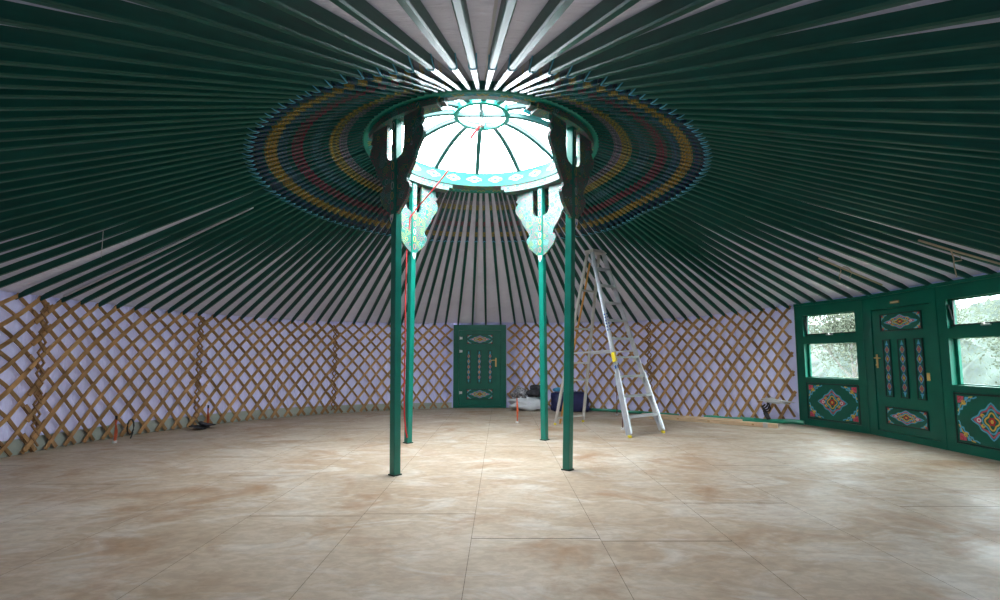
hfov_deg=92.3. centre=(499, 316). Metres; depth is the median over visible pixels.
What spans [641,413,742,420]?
plank
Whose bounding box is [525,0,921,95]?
pole
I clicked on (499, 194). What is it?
pole
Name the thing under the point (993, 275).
trim
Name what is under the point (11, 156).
pole
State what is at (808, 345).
window
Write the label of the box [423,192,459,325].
pole
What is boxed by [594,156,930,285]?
pole
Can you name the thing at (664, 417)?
plank
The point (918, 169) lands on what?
pole
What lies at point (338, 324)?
wall
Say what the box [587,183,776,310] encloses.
pole
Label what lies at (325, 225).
pole
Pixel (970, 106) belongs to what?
pole
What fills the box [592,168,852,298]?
pole
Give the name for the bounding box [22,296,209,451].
wall
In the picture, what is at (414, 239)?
carved column
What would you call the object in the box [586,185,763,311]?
pole
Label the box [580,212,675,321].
pole
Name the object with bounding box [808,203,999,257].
roof lath
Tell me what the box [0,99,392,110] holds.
pole
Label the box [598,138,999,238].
pole
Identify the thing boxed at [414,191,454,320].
pole
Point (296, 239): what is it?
pole
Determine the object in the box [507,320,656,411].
wall
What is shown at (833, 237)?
pole
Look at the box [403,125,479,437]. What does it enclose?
rope
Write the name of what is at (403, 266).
pole
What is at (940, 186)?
pole
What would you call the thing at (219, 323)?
wall
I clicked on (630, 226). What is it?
pole
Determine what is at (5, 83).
pole
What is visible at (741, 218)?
pole
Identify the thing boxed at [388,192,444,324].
pole
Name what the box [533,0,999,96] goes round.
pole
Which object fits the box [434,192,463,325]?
pole
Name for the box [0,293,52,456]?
wall
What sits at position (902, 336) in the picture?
door
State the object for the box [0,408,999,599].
floor
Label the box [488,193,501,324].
pole
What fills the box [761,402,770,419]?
cable
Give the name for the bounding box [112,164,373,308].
pole
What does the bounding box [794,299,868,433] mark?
wall
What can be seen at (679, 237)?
pole
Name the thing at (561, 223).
pole
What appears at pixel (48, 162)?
pole
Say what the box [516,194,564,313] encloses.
pole
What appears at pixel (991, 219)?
pole
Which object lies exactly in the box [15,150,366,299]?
pole
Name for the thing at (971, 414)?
wall
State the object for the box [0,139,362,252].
pole
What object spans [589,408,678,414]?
pipe
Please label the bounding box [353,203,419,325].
pole
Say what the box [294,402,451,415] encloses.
baseboard
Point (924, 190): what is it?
pole
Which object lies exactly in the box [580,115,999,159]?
pole
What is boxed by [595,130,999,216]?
pole
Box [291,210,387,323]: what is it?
pole
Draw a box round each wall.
[0,290,296,441]
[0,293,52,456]
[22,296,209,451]
[187,313,340,424]
[294,320,453,407]
[327,322,453,412]
[454,322,509,407]
[505,305,799,419]
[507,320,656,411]
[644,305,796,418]
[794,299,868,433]
[805,270,999,302]
[861,277,999,460]
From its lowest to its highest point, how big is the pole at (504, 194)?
2.121 m
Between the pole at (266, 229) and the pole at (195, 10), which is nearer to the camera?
the pole at (195, 10)
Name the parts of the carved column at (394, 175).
post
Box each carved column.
[369,97,447,476]
[402,173,452,443]
[501,173,563,440]
[526,102,593,470]
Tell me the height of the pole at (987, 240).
1.997 m
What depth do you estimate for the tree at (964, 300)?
16.22 m
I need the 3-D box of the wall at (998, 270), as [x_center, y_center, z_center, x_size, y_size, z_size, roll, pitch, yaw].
[6.342,-0.419,7.711,0.371,0.260,4.298,1,-5,-7]
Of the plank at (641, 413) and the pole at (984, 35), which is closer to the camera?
the pole at (984, 35)
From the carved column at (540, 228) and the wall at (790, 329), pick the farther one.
the wall at (790, 329)
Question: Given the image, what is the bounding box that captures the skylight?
[362,80,598,192]
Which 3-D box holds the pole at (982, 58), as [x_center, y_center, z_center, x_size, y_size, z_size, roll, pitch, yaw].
[1.761,-1.548,3.111,0.075,2.284,5.021,3,-6,-29]
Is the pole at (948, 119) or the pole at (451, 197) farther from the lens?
the pole at (451, 197)
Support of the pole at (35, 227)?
attached to the skylight
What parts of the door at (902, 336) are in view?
handle, painted panel, painted panel, painted panel, painted panel, painted panel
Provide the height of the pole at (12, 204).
2.184 m
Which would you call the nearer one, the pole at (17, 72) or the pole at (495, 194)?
the pole at (17, 72)
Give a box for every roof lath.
[63,207,253,296]
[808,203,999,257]
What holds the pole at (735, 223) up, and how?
attached to the skylight
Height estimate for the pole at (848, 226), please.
1.918 m
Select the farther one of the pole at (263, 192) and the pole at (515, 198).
the pole at (515, 198)
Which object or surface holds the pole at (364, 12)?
attached to the skylight
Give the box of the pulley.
[478,117,484,126]
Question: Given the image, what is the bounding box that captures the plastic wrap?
[759,397,793,404]
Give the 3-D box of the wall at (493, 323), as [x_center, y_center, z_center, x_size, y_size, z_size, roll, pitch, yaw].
[-0.507,1.236,12.768,2.200,2.330,0.060,0,-5,0]
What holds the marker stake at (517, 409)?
on the floor
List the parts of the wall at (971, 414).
painted panel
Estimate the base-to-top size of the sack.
0.364 m
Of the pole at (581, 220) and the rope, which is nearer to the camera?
the rope
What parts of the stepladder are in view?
rail, rail, rail, rail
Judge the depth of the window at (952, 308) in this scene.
6.65 m
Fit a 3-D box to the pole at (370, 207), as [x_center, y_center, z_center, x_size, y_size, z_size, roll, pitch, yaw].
[-3.400,-1.091,8.958,4.571,2.189,0.075,-4,-6,36]
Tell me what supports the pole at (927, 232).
attached to the skylight
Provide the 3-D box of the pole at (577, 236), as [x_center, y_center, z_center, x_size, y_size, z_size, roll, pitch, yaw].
[1.990,-1.033,9.787,0.075,2.162,4.484,-4,-6,36]
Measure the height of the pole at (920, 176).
2.132 m
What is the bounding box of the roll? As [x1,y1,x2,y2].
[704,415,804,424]
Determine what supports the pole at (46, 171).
attached to the skylight
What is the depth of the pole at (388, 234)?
9.76 m
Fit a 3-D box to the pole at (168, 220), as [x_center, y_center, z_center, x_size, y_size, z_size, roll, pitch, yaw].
[-4.171,-1.328,6.308,4.666,2.173,0.075,0,-5,-5]
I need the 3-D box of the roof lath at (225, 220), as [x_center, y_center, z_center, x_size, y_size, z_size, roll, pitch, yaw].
[-4.947,-0.934,6.956,2.808,1.280,0.035,0,-5,4]
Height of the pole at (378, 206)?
2.190 m
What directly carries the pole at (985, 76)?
attached to the skylight
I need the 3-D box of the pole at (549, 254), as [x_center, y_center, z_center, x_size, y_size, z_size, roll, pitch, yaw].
[1.200,-1.002,10.277,0.075,2.140,4.579,-2,-5,22]
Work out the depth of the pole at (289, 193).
6.95 m
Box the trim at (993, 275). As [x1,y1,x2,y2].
[793,272,999,306]
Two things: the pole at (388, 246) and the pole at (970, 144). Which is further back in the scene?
the pole at (388, 246)
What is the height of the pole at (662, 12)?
2.381 m
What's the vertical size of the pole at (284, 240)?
2.182 m
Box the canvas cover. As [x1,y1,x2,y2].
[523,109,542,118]
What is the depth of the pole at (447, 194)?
9.42 m
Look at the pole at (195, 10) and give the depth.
2.59 m
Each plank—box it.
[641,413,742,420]
[649,415,777,427]
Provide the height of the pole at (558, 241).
2.150 m
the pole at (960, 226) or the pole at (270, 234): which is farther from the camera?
the pole at (270, 234)
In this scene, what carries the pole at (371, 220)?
attached to the skylight
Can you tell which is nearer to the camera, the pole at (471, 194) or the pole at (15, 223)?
the pole at (15, 223)
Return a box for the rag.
[188,421,215,429]
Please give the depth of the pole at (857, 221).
6.18 m
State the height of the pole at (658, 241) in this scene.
2.035 m
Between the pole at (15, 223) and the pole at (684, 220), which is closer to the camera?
the pole at (15, 223)
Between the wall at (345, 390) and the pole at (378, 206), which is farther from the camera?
the wall at (345, 390)
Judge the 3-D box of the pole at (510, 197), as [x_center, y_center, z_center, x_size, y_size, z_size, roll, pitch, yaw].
[0.703,-0.993,10.467,0.075,2.126,4.632,-1,-5,14]
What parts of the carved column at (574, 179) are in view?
post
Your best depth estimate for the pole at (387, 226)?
9.58 m
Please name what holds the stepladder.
on the floor
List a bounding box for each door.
[453,325,505,407]
[872,304,939,440]
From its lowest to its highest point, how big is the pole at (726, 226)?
1.929 m
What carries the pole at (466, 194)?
attached to the skylight
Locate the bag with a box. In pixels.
[550,391,589,411]
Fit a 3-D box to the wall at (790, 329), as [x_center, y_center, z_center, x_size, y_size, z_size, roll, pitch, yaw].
[3.200,1.039,11.356,6.728,2.480,0.516,-3,-6,28]
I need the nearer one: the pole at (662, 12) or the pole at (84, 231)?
the pole at (662, 12)
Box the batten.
[559,263,590,423]
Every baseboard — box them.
[0,407,294,457]
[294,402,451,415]
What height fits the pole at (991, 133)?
2.217 m
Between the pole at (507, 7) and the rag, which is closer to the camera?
the pole at (507, 7)
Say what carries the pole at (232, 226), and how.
attached to the skylight
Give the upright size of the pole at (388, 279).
2.176 m
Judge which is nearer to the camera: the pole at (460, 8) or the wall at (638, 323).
the pole at (460, 8)
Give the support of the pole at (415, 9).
attached to the skylight
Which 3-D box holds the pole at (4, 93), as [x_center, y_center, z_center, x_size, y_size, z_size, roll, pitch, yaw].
[-2.558,-1.539,3.319,0.075,2.265,4.967,-3,-6,34]
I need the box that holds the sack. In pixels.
[508,396,548,410]
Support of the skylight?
on the carved column at (394, 175)
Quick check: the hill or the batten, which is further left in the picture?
the batten
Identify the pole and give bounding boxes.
[0,0,423,95]
[0,25,416,97]
[0,47,410,99]
[0,65,406,100]
[0,78,401,102]
[0,89,397,104]
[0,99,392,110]
[0,107,388,121]
[0,109,384,131]
[0,111,380,141]
[0,114,377,150]
[0,116,373,163]
[0,119,371,173]
[0,122,369,182]
[0,124,367,192]
[0,127,365,201]
[0,129,364,211]
[0,132,363,222]
[0,134,362,231]
[0,137,362,241]
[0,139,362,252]
[0,142,362,263]
[0,144,363,275]
[0,147,364,287]
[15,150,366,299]
[21,0,431,94]
[40,153,368,300]
[56,156,369,302]
[81,158,370,304]
[95,161,371,306]
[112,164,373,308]
[127,0,439,92]
[134,166,374,310]
[151,169,375,311]
[165,172,376,313]
[183,175,377,314]
[198,0,446,91]
[198,178,379,315]
[213,181,381,317]
[226,185,382,319]
[240,188,382,320]
[253,196,380,321]
[261,0,453,91]
[266,201,381,322]
[279,206,384,322]
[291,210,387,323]
[304,213,389,323]
[316,187,419,324]
[327,188,419,323]
[330,0,462,90]
[339,194,419,325]
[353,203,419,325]
[365,246,405,325]
[376,192,440,324]
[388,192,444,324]
[397,0,471,90]
[401,191,450,325]
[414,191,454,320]
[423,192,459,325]
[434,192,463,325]
[445,193,468,326]
[451,0,479,89]
[457,193,473,324]
[472,193,478,324]
[482,193,486,324]
[484,0,516,90]
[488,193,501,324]
[492,0,573,90]
[494,193,515,324]
[498,193,525,324]
[501,0,640,91]
[502,193,535,324]
[508,195,548,324]
[509,0,714,92]
[512,194,558,325]
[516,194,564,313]
[517,0,801,93]
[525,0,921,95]
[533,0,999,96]
[534,191,613,323]
[534,193,602,325]
[534,203,590,324]
[540,22,999,98]
[545,188,637,324]
[545,195,621,319]
[547,46,999,100]
[547,188,651,323]
[547,251,579,324]
[552,68,999,102]
[558,84,999,104]
[563,100,999,113]
[568,107,999,127]
[573,110,999,139]
[577,112,999,152]
[578,216,663,322]
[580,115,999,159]
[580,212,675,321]
[583,117,999,168]
[583,192,725,317]
[583,208,686,319]
[584,189,737,315]
[584,197,712,318]
[585,187,750,313]
[585,203,699,318]
[586,119,999,176]
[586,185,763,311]
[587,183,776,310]
[588,121,999,184]
[588,180,790,309]
[589,174,815,302]
[589,177,800,304]
[590,124,999,192]
[590,171,832,300]
[592,126,999,199]
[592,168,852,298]
[593,158,908,289]
[593,161,888,292]
[593,165,870,295]
[594,128,999,207]
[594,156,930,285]
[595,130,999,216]
[596,154,951,281]
[597,133,999,225]
[597,135,999,232]
[597,151,972,278]
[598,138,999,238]
[598,140,999,247]
[598,143,999,255]
[598,146,999,266]
[598,149,996,274]
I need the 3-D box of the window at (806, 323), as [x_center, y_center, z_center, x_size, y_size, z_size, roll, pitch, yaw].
[6.198,0.154,9.033,0.090,0.415,1.020,2,-5,-18]
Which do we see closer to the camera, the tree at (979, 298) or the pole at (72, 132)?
the pole at (72, 132)
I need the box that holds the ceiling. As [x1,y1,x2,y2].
[0,0,999,323]
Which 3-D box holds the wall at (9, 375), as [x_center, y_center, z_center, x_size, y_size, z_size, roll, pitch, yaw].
[-5.827,0.781,7.196,1.342,2.280,7.623,-1,-5,8]
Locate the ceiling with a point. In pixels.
(483, 14)
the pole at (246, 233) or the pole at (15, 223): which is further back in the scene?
the pole at (246, 233)
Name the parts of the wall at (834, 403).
painted panel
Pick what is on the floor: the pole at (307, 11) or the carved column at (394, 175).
the carved column at (394, 175)
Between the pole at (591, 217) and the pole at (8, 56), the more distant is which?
the pole at (591, 217)
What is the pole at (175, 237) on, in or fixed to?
attached to the skylight
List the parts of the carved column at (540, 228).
post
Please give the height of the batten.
3.125 m
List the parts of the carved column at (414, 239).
post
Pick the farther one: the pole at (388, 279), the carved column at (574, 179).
the pole at (388, 279)
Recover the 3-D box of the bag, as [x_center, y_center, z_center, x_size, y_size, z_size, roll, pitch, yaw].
[1.698,2.054,11.692,0.950,0.512,0.379,0,-5,0]
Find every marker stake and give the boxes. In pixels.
[112,416,117,442]
[207,405,209,422]
[516,395,518,422]
[616,387,617,414]
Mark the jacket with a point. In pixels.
(534, 391)
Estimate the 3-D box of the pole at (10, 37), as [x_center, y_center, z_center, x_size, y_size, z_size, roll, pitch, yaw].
[-1.987,-1.553,2.912,0.075,2.308,5.114,-2,-5,25]
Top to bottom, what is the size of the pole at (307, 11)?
2.411 m
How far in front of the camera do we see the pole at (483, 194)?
9.88 m
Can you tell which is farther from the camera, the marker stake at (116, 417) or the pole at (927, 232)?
the marker stake at (116, 417)
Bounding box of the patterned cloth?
[510,386,527,397]
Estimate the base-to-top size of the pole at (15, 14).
2.328 m
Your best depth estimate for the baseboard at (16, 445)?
8.12 m
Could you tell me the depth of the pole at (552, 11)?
2.85 m
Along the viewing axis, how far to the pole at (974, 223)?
5.26 m
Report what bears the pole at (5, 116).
attached to the skylight
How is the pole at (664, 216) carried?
attached to the skylight
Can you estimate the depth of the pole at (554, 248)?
10.01 m
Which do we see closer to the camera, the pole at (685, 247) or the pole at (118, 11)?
the pole at (118, 11)
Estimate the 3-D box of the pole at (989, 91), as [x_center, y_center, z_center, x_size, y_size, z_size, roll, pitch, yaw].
[2.086,-1.539,3.345,0.075,2.262,4.971,3,-6,-35]
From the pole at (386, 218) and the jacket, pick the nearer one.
the pole at (386, 218)
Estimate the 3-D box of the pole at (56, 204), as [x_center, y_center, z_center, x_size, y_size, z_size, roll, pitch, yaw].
[-3.899,-1.421,5.172,4.690,2.183,0.075,2,-5,-23]
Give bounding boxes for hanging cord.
[818,257,882,285]
[918,239,999,276]
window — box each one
[804,311,855,336]
[807,342,857,378]
[948,293,999,327]
[954,336,999,386]
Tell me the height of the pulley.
0.140 m
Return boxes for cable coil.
[126,419,134,438]
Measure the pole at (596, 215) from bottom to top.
2.132 m
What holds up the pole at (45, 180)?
attached to the skylight
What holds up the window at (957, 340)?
in the wall at (971, 414)
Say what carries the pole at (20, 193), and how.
attached to the skylight
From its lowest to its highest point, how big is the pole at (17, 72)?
2.282 m
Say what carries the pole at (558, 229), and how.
attached to the skylight
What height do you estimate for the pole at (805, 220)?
1.919 m
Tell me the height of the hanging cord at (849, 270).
0.417 m
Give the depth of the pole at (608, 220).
9.04 m
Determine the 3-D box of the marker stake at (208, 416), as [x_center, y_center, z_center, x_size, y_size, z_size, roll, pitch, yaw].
[-5.526,1.883,9.089,0.062,0.410,0.057,0,-5,0]
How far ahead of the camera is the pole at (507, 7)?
2.82 m
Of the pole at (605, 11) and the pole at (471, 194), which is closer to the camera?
the pole at (605, 11)
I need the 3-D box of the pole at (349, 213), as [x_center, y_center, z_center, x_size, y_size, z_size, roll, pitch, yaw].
[-3.600,-1.117,8.667,4.584,2.186,0.075,-3,-6,31]
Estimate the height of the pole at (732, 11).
2.359 m
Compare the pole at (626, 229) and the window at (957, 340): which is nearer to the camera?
the window at (957, 340)
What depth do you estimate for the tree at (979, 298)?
11.25 m
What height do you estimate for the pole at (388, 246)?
2.183 m
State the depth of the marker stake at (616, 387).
10.97 m
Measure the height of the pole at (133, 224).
2.174 m
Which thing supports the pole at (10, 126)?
attached to the skylight
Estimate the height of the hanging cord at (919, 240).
0.484 m
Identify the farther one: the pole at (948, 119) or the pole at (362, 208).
the pole at (362, 208)
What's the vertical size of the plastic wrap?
0.122 m
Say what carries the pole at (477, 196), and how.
attached to the skylight
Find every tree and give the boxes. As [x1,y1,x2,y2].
[808,313,857,377]
[848,298,996,362]
[956,295,999,384]
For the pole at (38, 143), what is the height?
2.200 m
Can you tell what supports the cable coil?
on the floor
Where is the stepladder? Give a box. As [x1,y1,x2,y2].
[554,249,664,437]
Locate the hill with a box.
[809,299,999,385]
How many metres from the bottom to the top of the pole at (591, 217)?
2.137 m
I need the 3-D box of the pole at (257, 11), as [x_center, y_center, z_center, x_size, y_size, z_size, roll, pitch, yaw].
[-1.151,-1.545,2.518,0.075,2.392,5.333,-1,-5,12]
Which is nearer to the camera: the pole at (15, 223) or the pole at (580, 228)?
the pole at (15, 223)
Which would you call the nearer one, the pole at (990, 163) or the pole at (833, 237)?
the pole at (990, 163)
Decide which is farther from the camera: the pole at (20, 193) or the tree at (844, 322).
the tree at (844, 322)
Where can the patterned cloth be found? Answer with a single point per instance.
(519, 391)
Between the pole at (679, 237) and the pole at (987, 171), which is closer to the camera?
the pole at (987, 171)
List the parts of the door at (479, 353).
painted panel, painted panel, painted panel, painted panel, painted panel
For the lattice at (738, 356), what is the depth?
10.21 m
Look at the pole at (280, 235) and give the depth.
8.01 m
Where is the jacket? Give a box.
[526,385,539,396]
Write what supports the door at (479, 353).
in the wall at (493, 323)
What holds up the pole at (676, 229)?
attached to the skylight
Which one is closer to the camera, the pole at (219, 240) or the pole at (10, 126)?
the pole at (10, 126)

